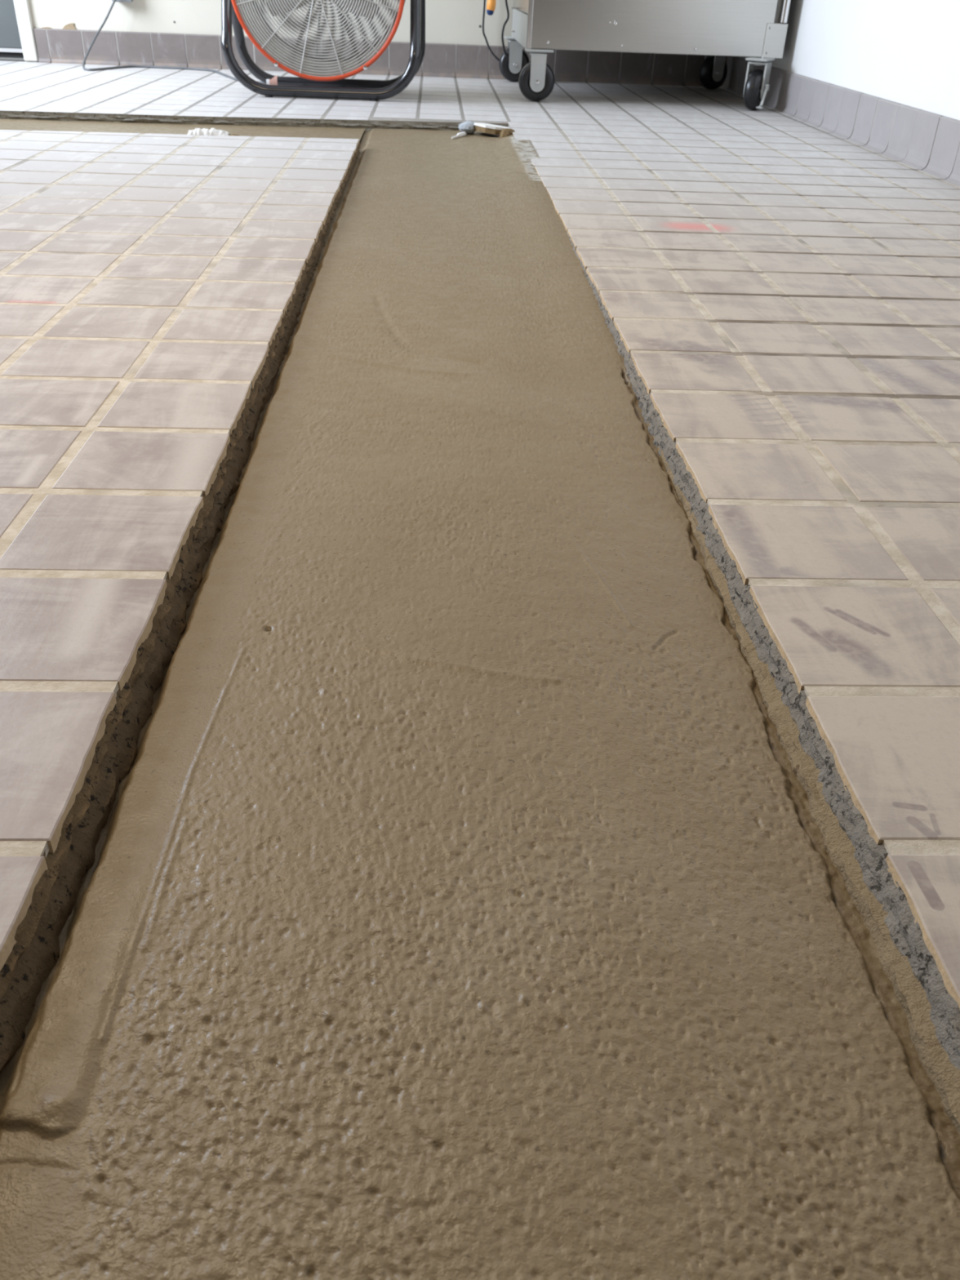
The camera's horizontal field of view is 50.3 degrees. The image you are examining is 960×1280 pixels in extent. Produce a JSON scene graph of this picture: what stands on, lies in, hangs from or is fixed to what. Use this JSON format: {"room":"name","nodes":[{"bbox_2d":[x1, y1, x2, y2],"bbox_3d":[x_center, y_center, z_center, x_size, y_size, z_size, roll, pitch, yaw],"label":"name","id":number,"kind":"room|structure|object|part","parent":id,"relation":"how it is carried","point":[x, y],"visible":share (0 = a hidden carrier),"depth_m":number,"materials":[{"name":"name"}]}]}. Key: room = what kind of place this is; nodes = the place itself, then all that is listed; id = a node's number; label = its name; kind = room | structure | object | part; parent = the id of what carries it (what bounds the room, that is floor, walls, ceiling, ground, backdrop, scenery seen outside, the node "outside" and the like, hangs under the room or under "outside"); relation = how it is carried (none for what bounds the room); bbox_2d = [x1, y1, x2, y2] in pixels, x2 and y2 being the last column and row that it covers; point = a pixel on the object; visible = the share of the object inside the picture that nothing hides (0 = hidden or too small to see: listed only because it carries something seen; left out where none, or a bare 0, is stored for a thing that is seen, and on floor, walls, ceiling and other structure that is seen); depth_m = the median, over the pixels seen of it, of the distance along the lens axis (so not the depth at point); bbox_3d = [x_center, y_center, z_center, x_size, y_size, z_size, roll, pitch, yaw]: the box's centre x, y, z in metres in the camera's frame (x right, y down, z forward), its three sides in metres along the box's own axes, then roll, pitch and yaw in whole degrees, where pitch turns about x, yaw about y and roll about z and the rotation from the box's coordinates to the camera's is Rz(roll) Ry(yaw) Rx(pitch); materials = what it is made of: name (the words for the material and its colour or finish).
{"room":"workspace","nodes":[
{"label":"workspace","id":0,"kind":"room"},
{"bbox_2d":[26,0,728,83],"bbox_3d":[-1.073,-3.942,4.144,4.949,2.844,0.164,0,33,-3],"label":"wall","id":1,"kind":"structure","parent":0,"point":[455,22],"depth_m":4.74,"materials":[{"name":"beige paint"}]},
{"bbox_2d":[0,0,25,61],"bbox_3d":[-2.561,-3.634,4.272,0.920,2.086,0.111,0,33,-3],"label":"door","id":2,"kind":"structure","parent":1,"relation":"in","point":[11,47],"depth_m":4.81,"materials":[{"name":"grey paint"}]},
{"bbox_2d":[13,0,38,61],"bbox_3d":[-2.558,-3.652,4.210,1.046,2.177,0.101,0,33,-3],"label":"trim","id":3,"kind":"structure","parent":1,"relation":"attached to","point":[22,7],"depth_m":4.72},
{"bbox_2d":[111,0,133,2],"bbox_3d":[-1.625,-2.967,4.631,0.087,0.130,0.061,0,33,-3],"label":"outlet box","id":4,"kind":"object","parent":1,"relation":"attached to","point":[122,1],"visible":0.97,"depth_m":4.64,"materials":[{"name":"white plastic"}]},
{"bbox_2d":[33,27,727,87],"bbox_3d":[-0.443,-2.754,4.845,3.252,0.141,0.031,0,33,-3],"label":"baseboard","id":5,"kind":"structure","parent":1,"relation":"attached to","point":[53,45],"depth_m":4.84,"materials":[{"name":"tile"}]},
{"bbox_2d":[482,0,499,62],"bbox_3d":[0.077,-3.024,4.636,0.120,0.731,0.013,5,33,5],"label":"power cable","id":6,"kind":"object","parent":1,"relation":"attached to","point":[484,2],"visible":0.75,"depth_m":4.77,"materials":[{"name":"black rubber"}]},
{"bbox_2d":[0,60,959,1135],"bbox_3d":[-0.988,-0.631,1.915,4.949,0.253,7.524,0,33,-3],"label":"floor","id":7,"kind":"structure","parent":0,"point":[777,292],"depth_m":1.23,"materials":[{"name":"tile"}]},
{"bbox_2d":[82,0,425,101],"bbox_3d":[-1.011,-2.626,4.061,1.800,0.740,0.728,19,37,24],"label":"fan","id":8,"kind":"object","parent":7,"relation":"on","point":[323,76],"visible":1,"depth_m":3.87,"materials":[{"name":"metal"}]},
{"bbox_3d":[-1.157,-2.662,4.434,1.243,0.383,0.376,12,34,15],"label":"power cord","id":9,"kind":"part","parent":8,"relation":"part of","materials":[{"name":"black rubber"}]},
{"bbox_3d":[-0.719,-2.456,3.898,0.199,0.140,0.075,0,33,-3],"label":"blade","id":10,"kind":"part","parent":8,"relation":"part of","materials":[{"name":"metal"}]},
{"bbox_2d":[235,0,399,76],"bbox_3d":[-0.593,-2.386,3.708,0.619,0.616,0.064,0,33,-3],"label":"grille","id":11,"kind":"object","parent":8,"relation":"attached to","point":[239,72],"depth_m":3.80,"materials":[{"name":"grey metal"}]},
{"bbox_3d":[-0.484,-2.457,3.909,0.197,0.146,0.062,0,33,-3],"label":"blade","id":12,"kind":"part","parent":8,"relation":"part of","materials":[{"name":"metal"}]},
{"bbox_2d":[0,118,959,1279],"bbox_3d":[-1.492,-0.641,1.713,3.416,0.052,4.139,0,33,-3],"label":"concrete infill","id":13,"kind":"object","parent":7,"relation":"in","point":[462,897],"visible":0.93,"depth_m":0.61,"materials":[{"name":"beige concrete"}]},
{"bbox_2d":[186,128,230,136],"bbox_3d":[-0.797,-1.492,3.004,0.117,0.021,0.064,0,33,-3],"label":"strip","id":14,"kind":"object","parent":13,"relation":"on","point":[197,131],"visible":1,"depth_m":2.99,"materials":[{"name":"white plastic"}]},
{"bbox_2d":[451,131,466,138],"bbox_3d":[-0.069,-1.634,3.310,0.016,0.015,0.091,17,36,21],"label":"splinter","id":15,"kind":"object","parent":13,"relation":"on","point":[464,133],"visible":1,"depth_m":3.31,"materials":[{"name":"white paint"}]},
{"bbox_2d":[458,120,475,133],"bbox_3d":[-0.042,-1.686,3.366,0.060,0.040,0.086,0,33,-3],"label":"rubble stone","id":16,"kind":"object","parent":13,"relation":"on","point":[468,126],"visible":0.9,"depth_m":3.34,"materials":[{"name":"grey stone"}]},
{"bbox_2d":[474,122,509,134],"bbox_3d":[0.043,-1.669,3.343,0.121,0.035,0.116,17,36,21],"label":"fragment","id":17,"kind":"object","parent":13,"relation":"on","point":[479,126],"depth_m":3.30,"materials":[{"name":"white paint"}]},
{"bbox_2d":[497,128,514,137],"bbox_3d":[0.088,-1.631,3.298,0.056,0.037,0.049,0,33,-3],"label":"chunk","id":18,"kind":"object","parent":13,"relation":"on","point":[504,132],"visible":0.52,"depth_m":3.28,"materials":[{"name":"brown wood"}]},
{"bbox_2d":[498,0,791,110],"bbox_3d":[0.656,-2.748,4.204,1.077,0.901,1.037,0,33,-3],"label":"cart","id":19,"kind":"object","parent":7,"relation":"on","point":[716,30],"visible":0.99,"depth_m":3.98,"materials":[{"name":"metal"}]},
{"bbox_2d":[486,0,496,15],"bbox_3d":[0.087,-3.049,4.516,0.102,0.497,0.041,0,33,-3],"label":"plug","id":20,"kind":"object","parent":19,"relation":"hanging from","point":[491,5],"visible":1,"depth_m":4.62,"materials":[{"name":"orange plastic"}]},
{"bbox_2d":[501,0,509,57],"bbox_3d":[0.121,-2.875,4.454,0.037,0.588,0.016,-8,34,-15],"label":"cable","id":21,"kind":"object","parent":19,"relation":"hanging from","point":[506,2],"visible":1,"depth_m":4.55,"materials":[{"name":"black rubber"}]},
{"bbox_3d":[0.183,-2.893,4.153,0.008,0.572,0.896,0,33,-3],"label":"panel","id":22,"kind":"part","parent":19,"relation":"part of","materials":[{"name":"metal"}]},
{"bbox_3d":[0.680,-2.588,3.830,0.945,0.678,0.010,0,33,-3],"label":"panel","id":23,"kind":"part","parent":19,"relation":"part of","materials":[{"name":"metal"}]},
{"bbox_3d":[1.154,-2.350,4.010,0.082,0.118,0.024,0,33,-3],"label":"corner plate","id":24,"kind":"part","parent":19,"relation":"part of","materials":[{"name":"metal"}]},
{"bbox_3d":[1.189,-2.637,3.820,0.030,0.566,0.030,0,33,-3],"label":"corner post","id":25,"kind":"part","parent":19,"relation":"part of","materials":[{"name":"metal"}]},
{"bbox_2d":[737,0,959,119],"bbox_3d":[1.458,-1.905,1.189,0.158,2.844,7.524,0,33,-3],"label":"wall","id":26,"kind":"structure","parent":0,"point":[907,52],"depth_m":3.23,"materials":[{"name":"white paint"}]},
{"bbox_2d":[721,56,959,185],"bbox_3d":[1.323,-0.725,1.853,0.031,0.141,7.350,0,33,-3],"label":"baseboard","id":27,"kind":"structure","parent":26,"relation":"attached to","point":[927,141],"depth_m":3.30,"materials":[{"name":"tile"}]}
]}

